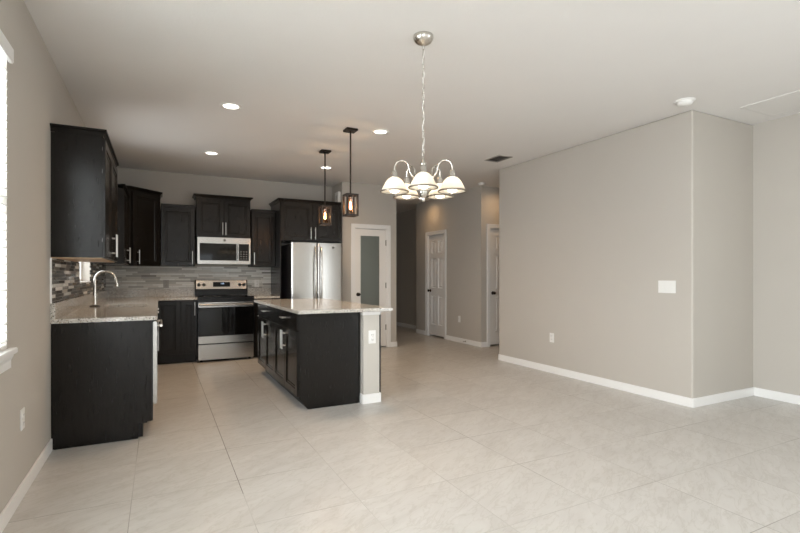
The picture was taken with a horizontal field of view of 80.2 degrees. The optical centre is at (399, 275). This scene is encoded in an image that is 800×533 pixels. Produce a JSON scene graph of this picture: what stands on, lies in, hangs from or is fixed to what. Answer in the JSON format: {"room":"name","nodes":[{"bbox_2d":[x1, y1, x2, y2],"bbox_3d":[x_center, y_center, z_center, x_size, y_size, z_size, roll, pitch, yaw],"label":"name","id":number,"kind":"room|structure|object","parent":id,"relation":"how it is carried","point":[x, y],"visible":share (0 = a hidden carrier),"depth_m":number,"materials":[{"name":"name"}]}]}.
{"room":"open-plan kitchen","nodes":[
{"label":"open-plan kitchen","id":0,"kind":"room"},
{"bbox_2d":[0,0,96,513],"bbox_3d":[-1.177,-0.161,0.704,0.120,2.740,13.520,0,0,-27],"label":"wall","id":1,"kind":"structure","parent":0,"point":[38,96],"depth_m":2.66,"materials":[{"name":"beige paint"}]},
{"bbox_2d":[0,29,13,350],"bbox_3d":[-1.565,-0.386,1.583,0.071,1.487,1.730,0,0,-27],"label":"window blind","id":2,"kind":"object","parent":1,"relation":"attached to","point":[6,50],"visible":1,"depth_m":2.30,"materials":[{"name":"white plastic"}]},
{"bbox_2d":[0,347,17,373],"bbox_3d":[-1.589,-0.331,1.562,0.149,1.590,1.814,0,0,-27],"label":"window sill","id":3,"kind":"structure","parent":1,"relation":"in","point":[6,355],"depth_m":2.28,"materials":[{"name":"white paint"}]},
{"bbox_2d":[20,407,24,430],"bbox_3d":[-2.069,0.784,2.608,0.009,0.116,0.072,0,0,-27],"label":"wall outlet","id":4,"kind":"object","parent":1,"relation":"attached to","point":[22,411],"visible":1,"depth_m":2.60,"materials":[{"name":"white plastic"}]},
{"bbox_2d":[0,438,52,532],"bbox_3d":[-1.300,1.167,1.094,0.013,0.085,4.927,0,0,-27],"label":"baseboard","id":5,"kind":"structure","parent":1,"relation":"attached to","point":[10,508],"depth_m":2.60,"materials":[{"name":"white paint"}]},
{"bbox_2d":[50,258,51,302],"bbox_3d":[-2.411,0.032,3.283,0.010,0.314,0.010,0,0,-27],"label":"tile edge","id":6,"kind":"structure","parent":1,"relation":"attached to","point":[50,258],"depth_m":3.28,"materials":[{"name":"white paint"}]},
{"bbox_2d":[52,258,105,302],"bbox_3d":[-3.268,0.027,4.972,0.008,0.325,3.776,0,0,-27],"label":"backsplash","id":7,"kind":"structure","parent":1,"relation":"attached to","point":[66,284],"depth_m":3.99,"materials":[{"name":"tile"}]},
{"bbox_2d":[50,123,118,261],"bbox_3d":[-2.517,-0.589,3.883,0.363,0.927,1.190,0,0,-27],"label":"upper cabinet","id":8,"kind":"object","parent":1,"relation":"attached to","point":[84,162],"visible":1,"depth_m":3.39,"materials":[{"name":"brown wood"}]},
{"bbox_2d":[79,262,90,282],"bbox_3d":[-3.235,-0.436,4.784,0.127,1.010,0.780,0,0,-27],"label":"window","id":9,"kind":"structure","parent":1,"relation":"in","point":[79,262],"depth_m":5.06,"materials":[{"name":"white paint"}]},
{"bbox_2d":[90,184,130,264],"bbox_3d":[-3.435,-0.585,5.694,0.363,0.895,0.960,0,0,-27],"label":"upper cabinet","id":10,"kind":"object","parent":1,"relation":"attached to","point":[124,252],"visible":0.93,"depth_m":5.34,"materials":[{"name":"brown wood"}]},
{"bbox_2d":[102,185,162,266],"bbox_3d":[-3.644,-0.655,6.497,0.716,1.035,0.716,0,0,-27],"label":"upper cabinet","id":11,"kind":"object","parent":1,"relation":"attached to","point":[144,204],"visible":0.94,"depth_m":6.40,"materials":[{"name":"brown wood"}]},
{"bbox_2d":[117,168,331,295],"bbox_3d":[-2.671,-0.161,7.458,3.321,2.740,0.120,0,0,-27],"label":"wall","id":12,"kind":"structure","parent":0,"point":[177,188],"depth_m":7.29,"materials":[{"name":"beige paint"}]},
{"bbox_2d":[161,203,194,266],"bbox_3d":[-3.224,-0.578,6.896,0.440,0.881,0.383,0,0,-27],"label":"upper cabinet","id":13,"kind":"object","parent":12,"relation":"attached to","point":[177,220],"visible":1,"depth_m":6.77,"materials":[{"name":"brown wood"}]},
{"bbox_2d":[106,266,270,288],"bbox_3d":[-3.102,0.024,7.168,2.273,0.331,0.008,0,0,-27],"label":"backsplash","id":14,"kind":"structure","parent":12,"relation":"attached to","point":[129,277],"depth_m":7.06,"materials":[{"name":"tile"}]},
{"bbox_2d":[163,280,168,287],"bbox_3d":[-3.438,0.119,6.988,0.076,0.120,0.009,0,0,-27],"label":"wall outlet","id":15,"kind":"object","parent":14,"relation":"attached to","point":[165,282],"visible":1,"depth_m":6.98,"materials":[{"name":"grey plastic"}]},
{"bbox_2d":[254,280,258,286],"bbox_3d":[-2.281,0.119,7.574,0.072,0.116,0.009,0,0,-27],"label":"wall outlet","id":16,"kind":"object","parent":14,"relation":"attached to","point":[256,282],"visible":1,"depth_m":7.57,"materials":[{"name":"white plastic"}]},
{"bbox_2d":[192,193,252,238],"bbox_3d":[-2.674,-0.877,7.175,0.833,0.623,0.383,0,0,-27],"label":"upper cabinet","id":17,"kind":"object","parent":12,"relation":"attached to","point":[221,216],"visible":0.96,"depth_m":7.02,"materials":[{"name":"brown wood"}]},
{"bbox_2d":[196,237,249,264],"bbox_3d":[-2.657,-0.369,7.144,0.736,0.387,0.433,0,0,-27],"label":"microwave","id":18,"kind":"object","parent":17,"relation":"attached to","point":[209,250],"visible":1,"depth_m":6.99,"materials":[{"name":"silver metal"}]},
{"bbox_2d":[248,209,274,266],"bbox_3d":[-2.162,-0.578,7.434,0.356,0.881,0.383,0,0,-27],"label":"upper cabinet","id":19,"kind":"object","parent":12,"relation":"attached to","point":[262,222],"visible":0.94,"depth_m":7.31,"materials":[{"name":"brown wood"}]},
{"bbox_2d":[269,198,341,243],"bbox_3d":[-1.516,-0.846,7.582,0.996,0.635,0.703,0,0,-27],"label":"upper cabinet","id":20,"kind":"object","parent":12,"relation":"attached to","point":[296,220],"visible":0.98,"depth_m":7.29,"materials":[{"name":"brown wood"}]},
{"bbox_2d":[332,182,395,341],"bbox_3d":[-0.906,-0.161,8.734,0.980,2.740,1.800,0,0,-27],"label":"wall","id":21,"kind":"structure","parent":0,"point":[375,207],"depth_m":7.92,"materials":[{"name":"beige paint"}]},
{"bbox_2d":[335,191,340,201],"bbox_3d":[-1.027,-1.286,7.837,0.046,0.190,0.170,0,0,-27],"label":"door chime","id":22,"kind":"object","parent":21,"relation":"attached to","point":[337,194],"visible":0.8,"depth_m":7.78,"materials":[{"name":"white plastic"}]},
{"bbox_2d":[355,229,385,345],"bbox_3d":[-0.478,0.203,7.938,0.571,1.964,0.101,0,0,-27],"label":"door","id":23,"kind":"structure","parent":21,"relation":"in","point":[370,244],"depth_m":7.97,"materials":[{"name":"white paint"}]},
{"bbox_2d":[351,223,390,346],"bbox_3d":[-0.507,0.175,7.983,0.716,2.068,0.136,0,0,-27],"label":"door frame","id":24,"kind":"structure","parent":21,"relation":"attached to","point":[387,228],"depth_m":8.06,"materials":[{"name":"white paint"}]},
{"bbox_2d":[391,342,396,346],"bbox_3d":[-0.104,1.167,8.124,0.127,0.085,0.013,0,0,-27],"label":"baseboard","id":25,"kind":"structure","parent":21,"relation":"attached to","point":[393,344],"depth_m":8.12,"materials":[{"name":"white paint"}]},
{"bbox_2d":[2,325,799,532],"bbox_3d":[1.005,1.259,4.321,7.300,0.100,18.100,0,0,-27],"label":"floor","id":26,"kind":"structure","parent":0,"point":[459,438],"depth_m":3.07,"materials":[{"name":"tile"}]},
{"bbox_2d":[51,320,150,449],"bbox_3d":[-2.152,0.771,3.447,0.616,0.877,0.038,0,0,-27],"label":"end panel","id":27,"kind":"object","parent":26,"relation":"on","point":[101,371],"visible":0.95,"depth_m":3.43,"materials":[{"name":"brown wood"}]},
{"bbox_2d":[139,319,162,436],"bbox_3d":[-2.245,0.775,3.761,0.654,0.868,0.596,0,0,-27],"label":"dishwasher","id":28,"kind":"object","parent":26,"relation":"on","point":[154,324],"visible":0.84,"depth_m":3.62,"materials":[{"name":"silver metal"}]},
{"bbox_2d":[157,300,196,364],"bbox_3d":[-3.181,0.771,6.765,0.505,0.877,0.655,0,0,-27],"label":"base cabinet","id":29,"kind":"object","parent":26,"relation":"on","point":[178,332],"visible":0.88,"depth_m":6.52,"materials":[{"name":"brown wood"}]},
{"bbox_2d":[195,280,253,361],"bbox_3d":[-2.596,0.634,7.018,0.754,1.150,0.709,0,0,-27],"label":"range","id":30,"kind":"object","parent":26,"relation":"on","point":[225,308],"visible":1,"depth_m":6.79,"materials":[{"name":"silver metal"}]},
{"bbox_2d":[196,295,253,297],"bbox_3d":[-2.592,0.298,7.010,0.754,0.012,0.578,0,0,-27],"label":"cooktop","id":31,"kind":"object","parent":30,"relation":"in","point":[199,296],"depth_m":6.84,"materials":[{"name":"black glass"}]},
{"bbox_2d":[254,298,278,356],"bbox_3d":[-2.104,0.771,7.311,0.361,0.877,0.655,0,0,-27],"label":"base cabinet","id":32,"kind":"object","parent":26,"relation":"on","point":[256,315],"visible":0.27,"depth_m":6.98,"materials":[{"name":"brown wood"}]},
{"bbox_2d":[247,288,279,298],"bbox_3d":[-2.109,0.260,7.313,0.370,0.141,0.648,0,0,-27],"label":"countertop","id":33,"kind":"structure","parent":32,"relation":"on","point":[257,293],"depth_m":7.54,"materials":[{"name":"stone"}]},
{"bbox_2d":[258,303,282,386],"bbox_3d":[-1.324,0.771,5.690,0.643,0.877,0.952,0,0,-27],"label":"base cabinet","id":34,"kind":"object","parent":26,"relation":"on","point":[266,322],"visible":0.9,"depth_m":5.51,"materials":[{"name":"brown wood"}]},
{"bbox_2d":[254,298,392,313],"bbox_3d":[-0.958,0.315,5.255,0.906,0.030,2.158,0,0,-27],"label":"countertop","id":35,"kind":"structure","parent":34,"relation":"on","point":[311,305],"depth_m":4.67,"materials":[{"name":"stone"}]},
{"bbox_2d":[271,241,280,298],"bbox_3d":[-1.934,0.342,7.403,0.019,1.735,0.645,0,0,-27],"label":"panel","id":36,"kind":"object","parent":26,"relation":"on","point":[275,271],"visible":0.32,"depth_m":7.25,"materials":[{"name":"brown wood"}]},
{"bbox_2d":[274,308,303,404],"bbox_3d":[-0.893,0.771,4.840,0.643,0.877,0.952,0,0,-27],"label":"base cabinet","id":37,"kind":"object","parent":26,"relation":"on","point":[286,327],"visible":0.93,"depth_m":4.64,"materials":[{"name":"brown wood"}]},
{"bbox_2d":[281,242,341,300],"bbox_3d":[-1.402,0.355,7.493,0.794,1.708,0.874,0,0,-27],"label":"refrigerator","id":38,"kind":"object","parent":26,"relation":"on","point":[308,270],"visible":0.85,"depth_m":7.16,"materials":[{"name":"grey metal"}]},
{"bbox_2d":[299,312,359,408],"bbox_3d":[-0.647,0.771,4.412,0.585,0.877,0.029,0,0,-27],"label":"island end panel","id":39,"kind":"object","parent":26,"relation":"on","point":[329,343],"visible":0.94,"depth_m":4.41,"materials":[{"name":"brown wood"}]},
{"bbox_2d":[360,311,381,403],"bbox_3d":[-0.713,0.771,5.411,0.209,0.878,2.002,0,0,-27],"label":"wall","id":40,"kind":"structure","parent":26,"relation":"on","point":[369,353],"depth_m":4.53,"materials":[{"name":"paint"}]},
{"bbox_2d":[368,330,375,343],"bbox_3d":[-0.265,0.581,4.531,0.075,0.125,0.009,0,0,-27],"label":"wall outlet","id":41,"kind":"object","parent":40,"relation":"attached to","point":[372,333],"visible":1,"depth_m":4.53,"materials":[{"name":"white plastic"}]},
{"bbox_2d":[379,314,380,391],"bbox_3d":[-0.631,0.771,5.539,0.050,0.877,1.848,0,0,-27],"label":"panel","id":42,"kind":"object","parent":26,"relation":"on","point":[380,314],"visible":0.03,"depth_m":4.72,"materials":[{"name":"beige paint"}]},
{"bbox_3d":[-3.273,0.771,5.717,0.669,0.877,1.226,0,0,-27],"label":"base cabinet","id":43,"kind":"object","parent":26,"relation":"on","visible":0},
{"bbox_2d":[50,289,196,323],"bbox_3d":[-2.757,0.260,5.224,1.144,0.141,3.788,0,0,-27],"label":"countertop","id":44,"kind":"structure","parent":43,"relation":"on","point":[128,304],"depth_m":4.39,"materials":[{"name":"stone"}]},
{"bbox_2d":[89,270,118,306],"bbox_3d":[-2.915,0.121,4.682,0.234,0.359,0.141,0,0,-3],"label":"kitchen faucet","id":45,"kind":"object","parent":44,"relation":"on","point":[95,295],"visible":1,"depth_m":4.65,"materials":[{"name":"silver metal"}]},
{"bbox_2d":[396,209,415,324],"bbox_3d":[-0.105,-0.161,11.842,0.120,2.740,3.480,0,0,-27],"label":"wall","id":46,"kind":"structure","parent":0,"point":[405,221],"depth_m":11.20,"materials":[{"name":"beige paint"}]},
{"bbox_2d":[396,322,415,328],"bbox_3d":[-0.153,1.167,11.790,0.013,0.085,3.430,0,0,-27],"label":"baseboard","id":47,"kind":"structure","parent":46,"relation":"attached to","point":[397,323],"depth_m":11.17,"materials":[{"name":"white paint"}]},
{"bbox_2d":[24,0,799,213],"bbox_3d":[1.005,-1.581,4.321,7.300,0.100,18.100,0,0,-27],"label":"ceiling","id":48,"kind":"structure","parent":0,"point":[522,80],"depth_m":3.58,"materials":[{"name":"paint"}]},
{"bbox_2d":[203,151,218,154],"bbox_3d":[-2.347,-1.527,5.918,0.184,0.007,0.184,0,0,-27],"label":"recessed light","id":49,"kind":"object","parent":48,"relation":"in","point":[205,152],"visible":1,"depth_m":5.90,"materials":[{"name":"white plastic"}]},
{"bbox_2d":[220,102,241,109],"bbox_3d":[-1.522,-1.527,4.281,0.184,0.007,0.184,0,0,-27],"label":"recessed light","id":50,"kind":"object","parent":48,"relation":"in","point":[227,105],"visible":1,"depth_m":4.28,"materials":[{"name":"white plastic"}]},
{"bbox_2d":[318,149,331,225],"bbox_3d":[-0.917,-1.077,5.813,0.130,0.908,0.130,0,0,-27],"label":"pendant light","id":51,"kind":"object","parent":48,"relation":"hanging from","point":[323,151],"visible":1,"depth_m":5.81,"materials":[{"name":"black metal"}]},
{"bbox_2d":[343,127,358,216],"bbox_3d":[-0.516,-1.077,4.963,0.130,0.908,0.130,0,0,-27],"label":"pendant light","id":52,"kind":"object","parent":48,"relation":"hanging from","point":[349,196],"visible":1,"depth_m":4.95,"materials":[{"name":"black metal"}]},
{"bbox_2d":[372,129,388,133],"bbox_3d":[-0.207,-1.527,5.038,0.184,0.007,0.184,0,0,-27],"label":"recessed light","id":53,"kind":"object","parent":48,"relation":"in","point":[375,131],"visible":1,"depth_m":5.03,"materials":[{"name":"white plastic"}]},
{"bbox_2d":[380,31,466,201],"bbox_3d":[0.166,-1.001,3.029,0.526,1.060,0.544,0,0,21],"label":"chandelier","id":54,"kind":"object","parent":48,"relation":"hanging from","point":[423,182],"visible":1,"depth_m":2.98,"materials":[{"name":"white glass"}]},
{"bbox_2d":[390,170,398,177],"bbox_3d":[-0.034,-0.638,2.985,0.052,0.050,0.052,0,0,-27],"label":"socket","id":55,"kind":"object","parent":54,"relation":"attached to","point":[394,174],"depth_m":2.97,"materials":[{"name":"silver metal"}]},
{"bbox_2d":[404,177,410,183],"bbox_3d":[0.045,-0.638,3.194,0.052,0.050,0.052,0,0,-27],"label":"socket","id":56,"kind":"object","parent":54,"relation":"attached to","point":[406,180],"depth_m":3.18,"materials":[{"name":"silver metal"}]},
{"bbox_2d":[419,165,427,172],"bbox_3d":[0.140,-0.638,2.845,0.052,0.050,0.052,0,0,-27],"label":"socket","id":57,"kind":"object","parent":54,"relation":"attached to","point":[423,169],"depth_m":2.83,"materials":[{"name":"silver metal"}]},
{"bbox_2d":[436,177,442,183],"bbox_3d":[0.268,-0.638,3.183,0.052,0.050,0.052,0,0,-27],"label":"socket","id":58,"kind":"object","parent":54,"relation":"attached to","point":[439,181],"depth_m":3.17,"materials":[{"name":"silver metal"}]},
{"bbox_2d":[448,169,455,176],"bbox_3d":[0.327,-0.638,2.968,0.052,0.050,0.052,0,0,-27],"label":"socket","id":59,"kind":"object","parent":54,"relation":"attached to","point":[452,172],"depth_m":2.95,"materials":[{"name":"silver metal"}]},
{"bbox_2d":[484,155,511,161],"bbox_3d":[1.279,-1.526,6.192,0.220,0.009,0.310,0,0,-27],"label":"ceiling vent","id":60,"kind":"object","parent":48,"relation":"in","point":[498,158],"visible":1,"depth_m":6.19,"materials":[{"name":"grey metal"}]},
{"bbox_2d":[674,97,695,106],"bbox_3d":[2.489,-1.510,4.157,0.168,0.042,0.168,0,0,-27],"label":"smoke detector","id":61,"kind":"object","parent":48,"relation":"attached to","point":[684,102],"visible":1,"depth_m":4.12,"materials":[{"name":"white plastic"}]},
{"bbox_2d":[740,90,799,116],"bbox_3d":[3.430,-1.527,4.205,0.520,0.008,0.500,0,0,-27],"label":"attic hatch","id":62,"kind":"object","parent":48,"relation":"in","point":[788,102],"visible":1,"depth_m":4.25,"materials":[{"name":"white paint"}]},
{"bbox_2d":[416,186,486,341],"bbox_3d":[0.923,-0.161,9.128,0.140,2.740,2.290,0,0,-27],"label":"wall","id":63,"kind":"structure","parent":0,"point":[463,216],"depth_m":8.63,"materials":[{"name":"beige paint"}]},
{"bbox_2d":[416,329,424,334],"bbox_3d":[0.432,1.167,9.928,0.013,0.085,0.420,0,0,-27],"label":"baseboard","id":64,"kind":"structure","parent":63,"relation":"attached to","point":[417,330],"depth_m":9.92,"materials":[{"name":"white paint"}]},
{"bbox_2d":[427,234,443,336],"bbox_3d":[0.717,0.186,9.395,0.101,1.990,0.628,0,0,-27],"label":"door","id":65,"kind":"structure","parent":63,"relation":"in","point":[436,242],"depth_m":9.42,"materials":[{"name":"white paint"}]},
{"bbox_2d":[425,229,445,338],"bbox_3d":[0.754,0.160,9.418,0.136,2.098,0.776,0,0,-27],"label":"door frame","id":66,"kind":"structure","parent":63,"relation":"attached to","point":[439,232],"depth_m":9.68,"materials":[{"name":"white paint"}]},
{"bbox_2d":[446,335,480,346],"bbox_3d":[1.129,1.167,8.553,0.013,0.085,1.103,0,0,-27],"label":"baseboard","id":67,"kind":"structure","parent":63,"relation":"attached to","point":[451,338],"depth_m":8.52,"materials":[{"name":"white paint"}]},
{"bbox_2d":[487,187,498,344],"bbox_3d":[2.033,-0.161,8.486,1.300,2.740,0.140,0,0,-27],"label":"wall","id":68,"kind":"structure","parent":0,"point":[492,192],"depth_m":8.20,"materials":[{"name":"beige paint"}]},
{"bbox_2d":[481,342,486,346],"bbox_3d":[1.432,1.167,8.095,0.114,0.085,0.013,0,0,-27],"label":"baseboard","id":69,"kind":"structure","parent":68,"relation":"attached to","point":[483,344],"depth_m":8.09,"materials":[{"name":"white paint"}]},
{"bbox_2d":[487,224,498,346],"bbox_3d":[1.860,0.159,8.376,0.900,2.101,0.136,0,0,-27],"label":"door frame","id":70,"kind":"structure","parent":68,"relation":"attached to","point":[489,226],"depth_m":8.13,"materials":[{"name":"white paint"}]},
{"bbox_2d":[490,229,498,344],"bbox_3d":[1.884,0.186,8.339,0.746,1.990,0.101,0,0,-27],"label":"door","id":71,"kind":"structure","parent":68,"relation":"in","point":[494,233],"depth_m":8.23,"materials":[{"name":"white paint"}]},
{"bbox_2d":[499,110,752,397],"bbox_3d":[2.555,-0.161,5.864,1.120,2.740,2.790,0,0,-27],"label":"wall","id":72,"kind":"structure","parent":0,"point":[588,232],"depth_m":4.85,"materials":[{"name":"beige paint"}]},
{"bbox_2d":[550,333,553,342],"bbox_3d":[1.891,0.769,5.925,0.009,0.116,0.072,0,0,-27],"label":"wall outlet","id":73,"kind":"object","parent":72,"relation":"attached to","point":[551,334],"visible":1,"depth_m":5.91,"materials":[{"name":"white plastic"}]},
{"bbox_2d":[498,354,693,407],"bbox_3d":[2.053,1.167,5.602,0.013,0.085,2.803,0,0,-27],"label":"baseboard","id":74,"kind":"structure","parent":72,"relation":"attached to","point":[664,396],"depth_m":5.19,"materials":[{"name":"white paint"}]},
{"bbox_2d":[658,280,675,292],"bbox_3d":[2.571,0.104,4.582,0.010,0.120,0.176,0,0,-27],"label":"switch plate","id":75,"kind":"object","parent":72,"relation":"attached to","point":[663,286],"visible":1,"depth_m":4.58,"materials":[{"name":"white plastic"}]},
{"bbox_2d":[693,387,753,407],"bbox_3d":[3.135,1.167,4.587,1.000,0.085,0.013,0,0,-27],"label":"baseboard","id":76,"kind":"structure","parent":72,"relation":"attached to","point":[737,394],"depth_m":4.56,"materials":[{"name":"white paint"}]},
{"bbox_2d":[753,113,799,395],"bbox_3d":[5.503,-0.161,1.153,0.120,2.740,8.280,0,0,-27],"label":"wall","id":77,"kind":"structure","parent":0,"point":[776,142],"depth_m":4.63,"materials":[{"name":"beige paint"}]},
{"bbox_2d":[754,387,799,404],"bbox_3d":[4.475,1.167,3.034,0.013,0.085,3.967,0,0,-27],"label":"baseboard","id":78,"kind":"structure","parent":77,"relation":"attached to","point":[780,396],"depth_m":4.62,"materials":[{"name":"white paint"}]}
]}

